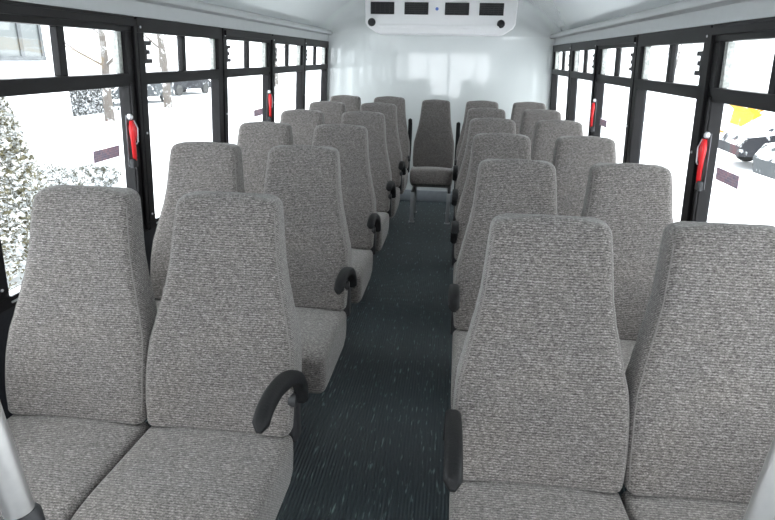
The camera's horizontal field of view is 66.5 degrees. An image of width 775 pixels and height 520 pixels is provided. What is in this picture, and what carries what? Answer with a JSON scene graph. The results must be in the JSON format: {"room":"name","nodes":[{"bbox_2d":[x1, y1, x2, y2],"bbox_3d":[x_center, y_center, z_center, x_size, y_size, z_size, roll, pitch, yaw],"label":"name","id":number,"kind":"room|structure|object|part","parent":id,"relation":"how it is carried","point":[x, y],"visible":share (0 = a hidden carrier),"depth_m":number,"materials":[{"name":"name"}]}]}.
{"room":"vehicle interior","nodes":[
{"label":"vehicle interior","id":0,"kind":"room"},
{"bbox_2d":[0,0,327,418],"bbox_3d":[-1.305,-0.106,2.289,0.156,1.920,9.885,3,19,6],"label":"wall","id":1,"kind":"structure","parent":0,"point":[123,7],"depth_m":2.88,"materials":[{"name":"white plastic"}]},
{"bbox_2d":[0,0,149,313],"bbox_3d":[-1.235,-0.451,2.312,0.115,0.996,1.025,3,19,6],"label":"window","id":2,"kind":"structure","parent":1,"relation":"in","point":[123,28],"depth_m":2.39,"materials":[{"name":"metal"},{"name":"black painted metal"}]},
{"bbox_3d":[-1.173,-0.541,2.685,0.016,0.230,0.034,3,19,6],"label":"latch plate","id":3,"kind":"part","parent":2,"relation":"part of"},
{"bbox_3d":[-1.152,-0.641,2.649,0.018,0.026,0.026,3,19,6],"label":"latch knob","id":4,"kind":"part","parent":2,"relation":"part of","materials":[{"name":"metal"}]},
{"bbox_3d":[-1.152,-0.537,2.688,0.032,0.191,0.039,-4,20,-14],"label":"release handle","id":5,"kind":"part","parent":2,"relation":"part of","materials":[{"name":"red plastic"}]},
{"bbox_2d":[134,16,223,229],"bbox_3d":[-1.125,-0.786,3.295,0.104,0.996,1.025,3,19,6],"label":"window","id":6,"kind":"structure","parent":1,"relation":"in","point":[182,30],"depth_m":3.08,"materials":[{"name":"metal"},{"name":"black painted metal"}]},
{"bbox_2d":[134,0,332,34],"bbox_3d":[-1.192,-0.962,1.972,0.076,0.060,9.865,3,19,6],"label":"trim","id":7,"kind":"structure","parent":1,"relation":"attached to","point":[192,5],"depth_m":3.67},
{"bbox_2d":[222,28,273,142],"bbox_3d":[-1.004,-1.122,4.277,0.115,0.996,1.025,3,19,6],"label":"window","id":8,"kind":"structure","parent":1,"relation":"in","point":[267,40],"depth_m":4.18,"materials":[{"name":"metal"},{"name":"black painted metal"}]},
{"bbox_3d":[-0.942,-1.212,4.651,0.016,0.230,0.034,3,19,6],"label":"latch plate","id":9,"kind":"part","parent":8,"relation":"part of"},
{"bbox_3d":[-0.921,-1.208,4.654,0.032,0.191,0.039,-4,20,-14],"label":"release handle","id":10,"kind":"part","parent":8,"relation":"part of","materials":[{"name":"red plastic"}]},
{"bbox_2d":[272,34,304,121],"bbox_3d":[-0.894,-1.458,5.261,0.104,0.996,1.025,3,19,6],"label":"window","id":11,"kind":"structure","parent":1,"relation":"in","point":[278,39],"depth_m":5.23,"materials":[{"name":"metal"},{"name":"black painted metal"}]},
{"bbox_2d":[303,38,328,108],"bbox_3d":[-0.776,-1.803,6.272,0.104,0.996,1.085,3,19,6],"label":"window","id":12,"kind":"structure","parent":1,"relation":"in","point":[313,43],"depth_m":6.25,"materials":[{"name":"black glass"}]},
{"bbox_2d":[145,200,626,519],"bbox_3d":[-0.010,0.896,2.497,2.720,0.060,9.920,3,19,6],"label":"floor","id":13,"kind":"structure","parent":0,"point":[370,445],"depth_m":2.96,"materials":[{"name":"plastic"}]},
{"bbox_2d":[0,402,45,519],"bbox_3d":[-0.519,0.228,0.777,0.332,2.311,0.080,3,19,6],"label":"pole","id":14,"kind":"object","parent":13,"relation":"on","point":[17,502],"visible":1,"depth_m":0.79,"materials":[{"name":"silver metal"}]},
{"bbox_2d":[0,185,307,519],"bbox_3d":[-0.772,0.464,1.717,1.042,1.235,0.724,3,19,6],"label":"seat","id":15,"kind":"object","parent":13,"relation":"on","point":[215,372],"visible":1,"depth_m":1.78,"materials":[{"name":"grey fabric"}]},
{"bbox_2d":[0,414,149,519],"bbox_3d":[-0.997,0.649,1.683,0.457,0.227,0.490,3,19,6],"label":"seat cushion","id":16,"kind":"object","parent":15,"relation":"on","point":[64,458],"depth_m":1.68,"materials":[{"name":"grey fabric"}]},
{"bbox_3d":[-0.952,0.125,1.854,0.464,0.691,0.288,3,19,6],"label":"backrest","id":17,"kind":"part","parent":15,"relation":"part of","materials":[{"name":"grey fabric"}]},
{"bbox_2d":[71,426,293,519],"bbox_3d":[-0.541,0.673,1.637,0.457,0.227,0.490,3,19,6],"label":"seat cushion","id":18,"kind":"object","parent":15,"relation":"on","point":[161,472],"depth_m":1.60,"materials":[{"name":"grey fabric"}]},
{"bbox_3d":[-0.496,0.150,1.809,0.464,0.691,0.288,3,19,6],"label":"backrest","id":19,"kind":"part","parent":15,"relation":"part of","materials":[{"name":"grey fabric"}]},
{"bbox_3d":[-0.278,0.389,1.580,0.041,0.210,0.407,3,19,6],"label":"armrest","id":20,"kind":"part","parent":15,"relation":"part of","materials":[{"name":"black plastic"}]},
{"bbox_2d":[150,141,356,393],"bbox_3d":[-0.669,0.159,2.590,1.042,1.249,0.724,3,19,6],"label":"seat","id":21,"kind":"object","parent":13,"relation":"on","point":[306,179],"visible":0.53,"depth_m":2.64,"materials":[{"name":"grey fabric"}]},
{"bbox_2d":[155,299,160,310],"bbox_3d":[-0.894,0.345,2.556,0.457,0.230,0.490,3,19,6],"label":"seat cushion","id":22,"kind":"object","parent":21,"relation":"on","point":[157,300],"depth_m":2.70,"materials":[{"name":"grey fabric"}]},
{"bbox_3d":[-0.849,-0.183,2.726,0.464,0.698,0.288,3,19,6],"label":"backrest","id":23,"kind":"part","parent":21,"relation":"part of","materials":[{"name":"grey fabric"}]},
{"bbox_3d":[-0.393,-0.158,2.681,0.464,0.698,0.288,3,19,6],"label":"backrest","id":24,"kind":"part","parent":21,"relation":"part of","materials":[{"name":"grey fabric"}]},
{"bbox_2d":[295,307,345,393],"bbox_3d":[-0.438,0.370,2.510,0.457,0.230,0.490,3,19,6],"label":"seat cushion","id":25,"kind":"object","parent":21,"relation":"on","point":[322,329],"depth_m":2.39,"materials":[{"name":"grey fabric"}]},
{"bbox_3d":[-0.174,0.104,2.479,0.041,0.179,0.342,3,25,6],"label":"armrest","id":26,"kind":"part","parent":21,"relation":"part of","materials":[{"name":"black plastic"}]},
{"bbox_2d":[237,121,380,303],"bbox_3d":[-0.570,-0.130,3.436,1.042,1.249,0.724,3,19,6],"label":"seat","id":27,"kind":"object","parent":13,"relation":"on","point":[255,140],"visible":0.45,"depth_m":3.48,"materials":[{"name":"grey fabric"}]},
{"bbox_3d":[-0.750,-0.472,3.572,0.464,0.698,0.288,3,19,6],"label":"backrest","id":28,"kind":"part","parent":27,"relation":"part of","materials":[{"name":"grey fabric"}]},
{"bbox_3d":[-0.293,-0.447,3.527,0.464,0.698,0.288,3,19,6],"label":"backrest","id":29,"kind":"part","parent":27,"relation":"part of","materials":[{"name":"grey fabric"}]},
{"bbox_2d":[351,248,372,303],"bbox_3d":[-0.339,0.081,3.357,0.457,0.230,0.490,3,19,6],"label":"seat cushion","id":30,"kind":"object","parent":27,"relation":"on","point":[362,258],"depth_m":3.25,"materials":[{"name":"grey fabric"}]},
{"bbox_3d":[-0.074,-0.191,3.326,0.041,0.179,0.342,3,23,6],"label":"armrest","id":31,"kind":"part","parent":27,"relation":"part of","materials":[{"name":"black plastic"}]},
{"bbox_2d":[280,109,395,251],"bbox_3d":[-0.470,-0.419,4.283,1.042,1.249,0.724,3,19,6],"label":"seat","id":32,"kind":"object","parent":13,"relation":"on","point":[303,122],"visible":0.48,"depth_m":4.33,"materials":[{"name":"grey fabric"}]},
{"bbox_3d":[-0.650,-0.761,4.419,0.464,0.698,0.288,3,19,6],"label":"backrest","id":33,"kind":"part","parent":32,"relation":"part of","materials":[{"name":"grey fabric"}]},
{"bbox_3d":[-0.194,-0.736,4.374,0.464,0.698,0.288,3,19,6],"label":"backrest","id":34,"kind":"part","parent":32,"relation":"part of","materials":[{"name":"grey fabric"}]},
{"bbox_2d":[369,212,388,251],"bbox_3d":[-0.239,-0.208,4.204,0.457,0.230,0.490,3,19,6],"label":"seat cushion","id":35,"kind":"object","parent":32,"relation":"on","point":[381,236],"depth_m":4.07,"materials":[{"name":"grey fabric"}]},
{"bbox_3d":[0.026,-0.485,4.173,0.041,0.179,0.342,3,21,6],"label":"armrest","id":36,"kind":"part","parent":32,"relation":"part of","materials":[{"name":"black plastic"}]},
{"bbox_2d":[309,101,405,217],"bbox_3d":[-0.371,-0.709,5.129,1.042,1.249,0.724,3,19,6],"label":"seat","id":37,"kind":"object","parent":13,"relation":"on","point":[333,111],"visible":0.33,"depth_m":5.17,"materials":[{"name":"grey fabric"}]},
{"bbox_3d":[-0.551,-1.050,5.265,0.464,0.698,0.288,3,19,6],"label":"backrest","id":38,"kind":"part","parent":37,"relation":"part of","materials":[{"name":"grey fabric"}]},
{"bbox_3d":[-0.095,-1.025,5.220,0.464,0.698,0.288,3,19,6],"label":"backrest","id":39,"kind":"part","parent":37,"relation":"part of","materials":[{"name":"grey fabric"}]},
{"bbox_2d":[389,187,399,217],"bbox_3d":[-0.140,-0.497,5.050,0.457,0.230,0.490,3,19,6],"label":"seat cushion","id":40,"kind":"object","parent":37,"relation":"on","point":[395,201],"depth_m":4.89,"materials":[{"name":"grey fabric"}]},
{"bbox_3d":[0.124,-0.766,5.018,0.041,0.179,0.342,3,24,6],"label":"armrest","id":41,"kind":"part","parent":37,"relation":"part of","materials":[{"name":"black plastic"}]},
{"bbox_2d":[330,95,411,193],"bbox_3d":[-0.285,-0.998,5.977,1.016,1.249,0.724,3,19,6],"label":"seat","id":42,"kind":"object","parent":13,"relation":"on","point":[352,103],"visible":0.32,"depth_m":6.02,"materials":[{"name":"grey fabric"}]},
{"bbox_3d":[-0.451,-1.339,6.112,0.464,0.698,0.288,3,19,6],"label":"backrest","id":43,"kind":"part","parent":42,"relation":"part of","materials":[{"name":"grey fabric"}]},
{"bbox_3d":[0.005,-1.314,6.067,0.464,0.698,0.288,3,19,6],"label":"backrest","id":44,"kind":"part","parent":42,"relation":"part of","materials":[{"name":"grey fabric"}]},
{"bbox_2d":[400,169,407,193],"bbox_3d":[-0.041,-0.786,5.896,0.457,0.230,0.490,3,19,6],"label":"seat cushion","id":45,"kind":"object","parent":42,"relation":"on","point":[404,177],"depth_m":5.69,"materials":[{"name":"grey fabric"}]},
{"bbox_3d":[0.223,-1.225,6.027,0.041,0.410,0.211,3,27,6],"label":"armrest","id":46,"kind":"part","parent":42,"relation":"part of","materials":[{"name":"black plastic"}]},
{"bbox_2d":[409,99,453,223],"bbox_3d":[0.479,-1.055,6.247,0.441,1.208,0.670,3,19,6],"label":"seat","id":47,"kind":"object","parent":13,"relation":"on","point":[433,148],"visible":1,"depth_m":6.29,"materials":[{"name":"grey fabric"}]},
{"bbox_3d":[0.254,-0.548,6.136,0.057,0.314,0.060,3,19,6],"label":"leg","id":48,"kind":"part","parent":47,"relation":"part of","materials":[{"name":"grey metal"}]},
{"bbox_3d":[0.300,-0.683,6.531,0.057,0.314,0.060,3,19,6],"label":"leg","id":49,"kind":"part","parent":47,"relation":"part of","materials":[{"name":"grey metal"}]},
{"bbox_3d":[0.468,-0.825,6.263,0.408,0.175,0.445,3,19,6],"label":"seat frame","id":50,"kind":"part","parent":47,"relation":"part of","materials":[{"name":"black metal"}]},
{"bbox_2d":[410,166,452,187],"bbox_3d":[0.466,-0.872,6.218,0.434,0.228,0.490,3,12,6],"label":"seat cushion","id":51,"kind":"object","parent":47,"relation":"on","point":[420,176],"depth_m":5.99,"materials":[{"name":"grey fabric"}]},
{"bbox_3d":[0.505,-1.360,6.343,0.441,0.693,0.288,3,19,6],"label":"backrest","id":52,"kind":"part","parent":47,"relation":"part of","materials":[{"name":"grey fabric"}]},
{"bbox_3d":[0.622,-0.528,6.099,0.057,0.314,0.060,3,19,6],"label":"leg","id":53,"kind":"part","parent":47,"relation":"part of","materials":[{"name":"grey metal"}]},
{"bbox_2d":[454,100,545,164],"bbox_3d":[1.154,-0.879,5.732,1.014,1.239,0.724,3,19,6],"label":"seat","id":54,"kind":"object","parent":13,"relation":"on","point":[518,108],"visible":0.21,"depth_m":5.82,"materials":[{"name":"grey fabric"}]},
{"bbox_3d":[0.693,-1.152,5.866,0.041,0.422,0.173,3,19,6],"label":"armrest","id":55,"kind":"part","parent":54,"relation":"part of","materials":[{"name":"black plastic"}]},
{"bbox_3d":[0.923,-1.222,5.873,0.464,0.693,0.288,3,19,6],"label":"backrest","id":56,"kind":"part","parent":54,"relation":"part of","materials":[{"name":"grey fabric"}]},
{"bbox_3d":[1.379,-1.197,5.828,0.464,0.693,0.288,3,19,6],"label":"backrest","id":57,"kind":"part","parent":54,"relation":"part of","materials":[{"name":"grey fabric"}]},
{"bbox_2d":[452,108,560,188],"bbox_3d":[1.049,-0.591,4.886,1.026,1.239,0.724,3,19,6],"label":"seat","id":58,"kind":"object","parent":13,"relation":"on","point":[529,119],"visible":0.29,"depth_m":4.96,"materials":[{"name":"grey fabric"}]},
{"bbox_3d":[0.557,-0.703,4.855,0.041,0.177,0.342,3,21,6],"label":"armrest","id":59,"kind":"part","parent":58,"relation":"part of","materials":[{"name":"black plastic"}]},
{"bbox_3d":[0.823,-0.932,5.027,0.464,0.693,0.288,3,19,6],"label":"backrest","id":60,"kind":"part","parent":58,"relation":"part of","materials":[{"name":"grey fabric"}]},
{"bbox_3d":[1.279,-0.908,4.982,0.464,0.693,0.288,3,19,6],"label":"backrest","id":61,"kind":"part","parent":58,"relation":"part of","materials":[{"name":"grey fabric"}]},
{"bbox_2d":[452,118,582,220],"bbox_3d":[0.950,-0.301,4.039,1.026,1.239,0.724,3,19,6],"label":"seat","id":62,"kind":"object","parent":13,"relation":"on","point":[546,132],"visible":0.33,"depth_m":4.11,"materials":[{"name":"grey fabric"}]},
{"bbox_3d":[0.457,-0.408,4.008,0.041,0.177,0.342,3,23,6],"label":"armrest","id":63,"kind":"part","parent":62,"relation":"part of","materials":[{"name":"black plastic"}]},
{"bbox_3d":[0.724,-0.643,4.181,0.464,0.693,0.288,3,19,6],"label":"backrest","id":64,"kind":"part","parent":62,"relation":"part of","materials":[{"name":"grey fabric"}]},
{"bbox_3d":[1.180,-0.619,4.136,0.464,0.693,0.288,3,19,6],"label":"backrest","id":65,"kind":"part","parent":62,"relation":"part of","materials":[{"name":"grey fabric"}]},
{"bbox_2d":[450,133,615,283],"bbox_3d":[0.850,-0.012,3.193,1.026,1.239,0.724,3,19,6],"label":"seat","id":66,"kind":"object","parent":13,"relation":"on","point":[573,156],"visible":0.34,"depth_m":3.26,"materials":[{"name":"grey fabric"}]},
{"bbox_3d":[0.359,-0.135,3.164,0.041,0.177,0.342,3,17,6],"label":"armrest","id":67,"kind":"part","parent":66,"relation":"part of","materials":[{"name":"black plastic"}]},
{"bbox_2d":[453,261,456,283],"bbox_3d":[0.579,0.170,3.163,0.457,0.228,0.490,3,19,6],"label":"seat cushion","id":68,"kind":"object","parent":66,"relation":"on","point":[454,262],"depth_m":3.26,"materials":[{"name":"grey fabric"}]},
{"bbox_3d":[0.625,-0.354,3.334,0.464,0.693,0.288,3,19,6],"label":"backrest","id":69,"kind":"part","parent":66,"relation":"part of","materials":[{"name":"grey fabric"}]},
{"bbox_3d":[1.081,-0.330,3.289,0.464,0.693,0.288,3,19,6],"label":"backrest","id":70,"kind":"part","parent":66,"relation":"part of","materials":[{"name":"grey fabric"}]},
{"bbox_2d":[448,159,672,408],"bbox_3d":[0.751,0.277,2.346,1.026,1.239,0.724,3,19,6],"label":"seat","id":71,"kind":"object","parent":13,"relation":"on","point":[635,200],"visible":0.41,"depth_m":2.41,"materials":[{"name":"grey fabric"}]},
{"bbox_3d":[0.258,0.167,2.315,0.041,0.177,0.342,3,22,6],"label":"armrest","id":72,"kind":"part","parent":71,"relation":"part of","materials":[{"name":"black plastic"}]},
{"bbox_2d":[451,329,467,408],"bbox_3d":[0.480,0.459,2.316,0.457,0.228,0.490,3,19,6],"label":"seat cushion","id":73,"kind":"object","parent":71,"relation":"on","point":[459,335],"depth_m":2.33,"materials":[{"name":"grey fabric"}]},
{"bbox_3d":[0.525,-0.065,2.487,0.464,0.693,0.288,3,19,6],"label":"backrest","id":74,"kind":"part","parent":71,"relation":"part of","materials":[{"name":"grey fabric"}]},
{"bbox_3d":[0.981,-0.040,2.442,0.464,0.693,0.288,3,19,6],"label":"backrest","id":75,"kind":"part","parent":71,"relation":"part of","materials":[{"name":"grey fabric"}]},
{"bbox_2d":[619,339,635,371],"bbox_3d":[0.936,0.484,2.271,0.457,0.228,0.490,3,19,6],"label":"seat cushion","id":76,"kind":"object","parent":71,"relation":"on","point":[627,345],"depth_m":2.34,"materials":[{"name":"grey fabric"}]},
{"bbox_2d":[443,213,774,519],"bbox_3d":[0.647,0.579,1.462,1.026,1.239,0.724,3,19,6],"label":"seat","id":77,"kind":"object","parent":13,"relation":"on","point":[547,420],"visible":0.99,"depth_m":1.54,"materials":[{"name":"grey fabric"}]},
{"bbox_3d":[0.153,0.456,1.403,0.041,0.211,0.407,3,19,6],"label":"armrest","id":78,"kind":"part","parent":77,"relation":"part of","materials":[{"name":"black plastic"}]},
{"bbox_2d":[449,480,628,519],"bbox_3d":[0.376,0.761,1.432,0.457,0.228,0.490,3,19,6],"label":"seat cushion","id":79,"kind":"object","parent":77,"relation":"on","point":[474,499],"depth_m":1.53,"materials":[{"name":"grey fabric"}]},
{"bbox_3d":[0.421,0.237,1.603,0.464,0.693,0.288,3,19,6],"label":"backrest","id":80,"kind":"part","parent":77,"relation":"part of","materials":[{"name":"grey fabric"}]},
{"bbox_2d":[621,490,747,519],"bbox_3d":[0.832,0.786,1.387,0.457,0.228,0.490,3,19,6],"label":"seat cushion","id":81,"kind":"object","parent":77,"relation":"on","point":[636,504],"depth_m":1.53,"materials":[{"name":"grey fabric"}]},
{"bbox_3d":[0.877,0.262,1.558,0.464,0.693,0.288,3,19,6],"label":"backrest","id":82,"kind":"part","parent":77,"relation":"part of","materials":[{"name":"grey fabric"}]},
{"bbox_2d":[743,435,774,519],"bbox_3d":[0.440,0.305,0.691,0.260,2.256,0.080,3,19,6],"label":"pole","id":83,"kind":"object","parent":13,"relation":"on","point":[761,506],"visible":1,"depth_m":0.67,"materials":[{"name":"silver metal"}]},
{"bbox_2d":[195,0,683,36],"bbox_3d":[0.031,-1.147,1.790,2.500,0.545,9.910,3,19,6],"label":"ceiling","id":84,"kind":"structure","parent":0,"point":[535,18],"depth_m":5.28,"materials":[{"name":"white plastic"}]},
{"bbox_2d":[365,0,517,35],"bbox_3d":[0.557,-2.603,6.215,1.568,0.440,0.414,3,19,6],"label":"air conditioner","id":85,"kind":"object","parent":84,"relation":"attached to","point":[385,17],"visible":1,"depth_m":6.05,"materials":[{"name":"white plastic"}]},
{"bbox_2d":[371,2,393,13],"bbox_3d":[-0.051,-2.593,6.082,0.244,0.116,0.016,3,19,6],"label":"vent","id":86,"kind":"object","parent":85,"relation":"attached to","point":[376,7],"depth_m":6.08,"materials":[{"name":"black plastic"}]},
{"bbox_2d":[404,2,428,14],"bbox_3d":[0.296,-2.574,6.048,0.244,0.116,0.016,3,19,6],"label":"vent","id":87,"kind":"object","parent":85,"relation":"attached to","point":[410,8],"depth_m":6.05,"materials":[{"name":"black plastic"}]},
{"bbox_2d":[445,3,468,14],"bbox_3d":[0.707,-2.551,6.008,0.244,0.116,0.016,3,19,6],"label":"vent","id":88,"kind":"object","parent":85,"relation":"attached to","point":[450,8],"depth_m":6.01,"materials":[{"name":"black plastic"}]},
{"bbox_2d":[479,3,503,15],"bbox_3d":[1.052,-2.533,5.973,0.244,0.116,0.016,3,19,6],"label":"vent","id":89,"kind":"object","parent":85,"relation":"attached to","point":[485,9],"depth_m":5.97,"materials":[{"name":"black plastic"}]},
{"bbox_2d":[327,34,554,190],"bbox_3d":[0.555,-1.641,6.817,2.600,1.950,0.060,3,19,6],"label":"wall","id":90,"kind":"structure","parent":0,"point":[458,70],"depth_m":6.62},
{"bbox_2d":[400,189,451,201],"bbox_3d":[0.532,-0.765,7.068,2.400,0.130,0.035,3,19,6],"label":"baseboard","id":91,"kind":"structure","parent":90,"relation":"attached to","point":[422,195],"depth_m":7.06,"materials":[{"name":"grey metal"}]},
{"bbox_2d":[555,0,774,162],"bbox_3d":[1.320,0.037,2.029,0.156,1.920,9.885,3,19,6],"label":"wall","id":92,"kind":"structure","parent":0,"point":[753,9],"depth_m":2.80,"materials":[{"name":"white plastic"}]},
{"bbox_2d":[549,43,571,119],"bbox_3d":[1.763,-1.665,6.021,0.104,0.996,1.085,3,19,6],"label":"window","id":93,"kind":"structure","parent":92,"relation":"in","point":[563,48],"depth_m":6.14,"materials":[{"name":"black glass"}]},
{"bbox_2d":[567,40,597,135],"bbox_3d":[1.645,-1.320,5.010,0.104,0.996,1.025,3,19,6],"label":"window","id":94,"kind":"structure","parent":92,"relation":"in","point":[586,46],"depth_m":5.24,"materials":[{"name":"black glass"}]},
{"bbox_2d":[589,34,638,162],"bbox_3d":[1.524,-0.984,4.027,0.115,0.996,1.025,3,19,6],"label":"window","id":95,"kind":"structure","parent":92,"relation":"in","point":[599,77],"depth_m":4.04,"materials":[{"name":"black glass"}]},
{"bbox_3d":[1.525,-1.075,4.412,0.032,0.191,0.039,11,21,25],"label":"release handle","id":96,"kind":"part","parent":95,"relation":"part of","materials":[{"name":"red plastic"}]},
{"bbox_3d":[1.546,-1.077,4.405,0.016,0.230,0.034,3,19,6],"label":"latch plate","id":97,"kind":"part","parent":95,"relation":"part of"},
{"bbox_2d":[550,0,750,38],"bbox_3d":[1.240,-0.830,1.732,0.076,0.060,9.865,3,19,6],"label":"trim","id":98,"kind":"structure","parent":92,"relation":"attached to","point":[686,6],"depth_m":3.05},
{"bbox_2d":[626,25,713,220],"bbox_3d":[1.414,-0.648,3.044,0.104,0.996,1.025,3,19,6],"label":"window","id":99,"kind":"structure","parent":92,"relation":"in","point":[700,34],"depth_m":2.92,"materials":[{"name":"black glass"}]},
{"bbox_2d":[685,17,774,221],"bbox_3d":[1.293,-0.313,2.062,0.115,0.996,1.025,3,19,6],"label":"window","id":100,"kind":"structure","parent":92,"relation":"in","point":[716,92],"depth_m":2.37,"materials":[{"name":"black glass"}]},
{"bbox_3d":[1.295,-0.404,2.446,0.032,0.191,0.039,11,21,25],"label":"release handle","id":101,"kind":"part","parent":100,"relation":"part of","materials":[{"name":"red plastic"}]},
{"bbox_3d":[1.299,-0.508,2.407,0.018,0.026,0.026,3,19,6],"label":"latch knob","id":102,"kind":"part","parent":100,"relation":"part of","materials":[{"name":"metal"}]},
{"bbox_3d":[1.315,-0.406,2.440,0.016,0.230,0.034,3,19,6],"label":"latch plate","id":103,"kind":"part","parent":100,"relation":"part of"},
{"label":"outside","id":104,"kind":"structure","parent":0,"visible":0},
{"bbox_2d":[0,64,774,289],"bbox_3d":[5.821,-15.400,52.534,120.000,0.120,170.000,3,19,6],"label":"snow ground","id":105,"kind":"structure","parent":104,"point":[668,119],"depth_m":20.27,"materials":[{"name":"white snow"}]},
{"bbox_2d":[0,97,49,289],"bbox_3d":[-4.845,-1.665,6.104,2.491,3.856,2.501,3,19,6],"label":"evergreen tree","id":106,"kind":"object","parent":105,"relation":"on","point":[28,181],"visible":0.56,"depth_m":6.42,"materials":[{"name":"green plant"}]},
{"bbox_2d":[0,22,74,138],"bbox_3d":[-13.214,-5.015,13.288,5.800,5.250,12.300,3,19,6],"label":"house","id":107,"kind":"structure","parent":105,"relation":"on","point":[25,49],"depth_m":17.15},
{"bbox_3d":[-10.310,-6.295,16.460,0.030,1.180,1.730,3,19,6],"label":"pane","id":108,"kind":"part","parent":107,"relation":"part of","materials":[{"name":"glass"}]},
{"bbox_2d":[1,163,90,209],"bbox_3d":[-5.362,-1.125,9.283,1.241,0.760,1.543,3,19,6],"label":"shrub","id":109,"kind":"object","parent":105,"relation":"on","point":[47,170],"visible":0.23,"depth_m":9.26,"materials":[{"name":"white plant"}]},
{"bbox_3d":[-5.448,-1.076,9.259,0.834,0.680,0.773,-14,24,-38],"label":"stem","id":110,"kind":"part","parent":109,"relation":"part of","materials":[{"name":"green plant"}]},
{"bbox_2d":[65,29,114,121],"bbox_3d":[-10.764,-9.056,19.117,5.790,9.302,7.216,-5,20,-17],"label":"bare tree","id":111,"kind":"object","parent":105,"relation":"on","point":[109,116],"visible":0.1,"depth_m":20.44,"materials":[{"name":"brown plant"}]},
{"bbox_2d":[57,163,123,186],"bbox_3d":[-5.401,-1.495,10.759,1.032,0.504,1.234,3,19,6],"label":"shrub","id":112,"kind":"object","parent":105,"relation":"on","point":[111,175],"visible":0.49,"depth_m":10.62,"materials":[{"name":"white plant"}]},
{"bbox_2d":[69,87,119,115],"bbox_3d":[-12.255,-6.452,23.267,1.378,1.481,4.182,3,19,6],"label":"trimmed hedge","id":113,"kind":"object","parent":105,"relation":"on","point":[83,102],"visible":0.28,"depth_m":23.34,"materials":[{"name":"grey plant"}]},
{"bbox_2d":[101,72,173,101],"bbox_3d":[-12.500,-8.413,28.870,1.780,1.470,4.350,6,20,15],"label":"parked car","id":114,"kind":"object","parent":105,"relation":"on","point":[152,89],"visible":0.13,"depth_m":29.18,"materials":[{"name":"silver metal"}]},
{"bbox_2d":[144,33,176,68],"bbox_3d":[-15.885,-17.767,39.966,6.591,12.039,8.138,-9,21,-26],"label":"bare tree","id":115,"kind":"object","parent":105,"relation":"on","point":[145,35],"visible":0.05,"depth_m":40.74,"materials":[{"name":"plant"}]},
{"bbox_2d":[156,34,172,107],"bbox_3d":[-9.585,-11.400,26.002,8.027,9.310,6.324,3,19,6],"label":"bare tree","id":116,"kind":"object","parent":105,"relation":"on","point":[167,98],"visible":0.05,"depth_m":26.80,"materials":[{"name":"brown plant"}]},
{"bbox_2d":[157,69,210,95],"bbox_3d":[-12.666,-10.876,36.022,1.780,1.470,4.350,6,20,15],"label":"parked car","id":117,"kind":"object","parent":105,"relation":"on","point":[179,88],"visible":0.41,"depth_m":35.63,"materials":[{"name":"paint"}]},
{"bbox_2d":[258,42,284,85],"bbox_3d":[-10.246,-18.849,44.978,8.286,11.053,10.151,3,19,6],"label":"bare tree","id":118,"kind":"object","parent":105,"relation":"on","point":[276,45],"visible":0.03,"depth_m":46.91,"materials":[{"name":"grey plant"}]},
{"bbox_2d":[662,44,697,70],"bbox_3d":[29.404,-21.337,59.092,4.775,8.130,4.858,-4,20,-15],"label":"bare tree","id":119,"kind":"object","parent":105,"relation":"on","point":[679,51],"visible":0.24,"depth_m":59.47,"materials":[{"name":"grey plant"}]},
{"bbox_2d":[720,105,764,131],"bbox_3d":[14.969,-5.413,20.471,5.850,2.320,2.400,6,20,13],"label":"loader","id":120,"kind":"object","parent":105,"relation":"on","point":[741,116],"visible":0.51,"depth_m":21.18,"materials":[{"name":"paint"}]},
{"bbox_2d":[718,111,774,161],"bbox_3d":[10.405,-2.885,14.381,3.915,1.323,1.602,4,19,9],"label":"parked car","id":121,"kind":"object","parent":105,"relation":"on","point":[744,142],"visible":0.68,"depth_m":14.31,"materials":[{"name":"paint"}]},
{"bbox_2d":[752,142,774,179],"bbox_3d":[9.563,-1.774,10.603,4.872,1.646,1.994,2,19,2],"label":"parked car","id":122,"kind":"object","parent":105,"relation":"on","point":[764,159],"visible":1,"depth_m":11.28,"materials":[{"name":"silver metal"}]}
]}

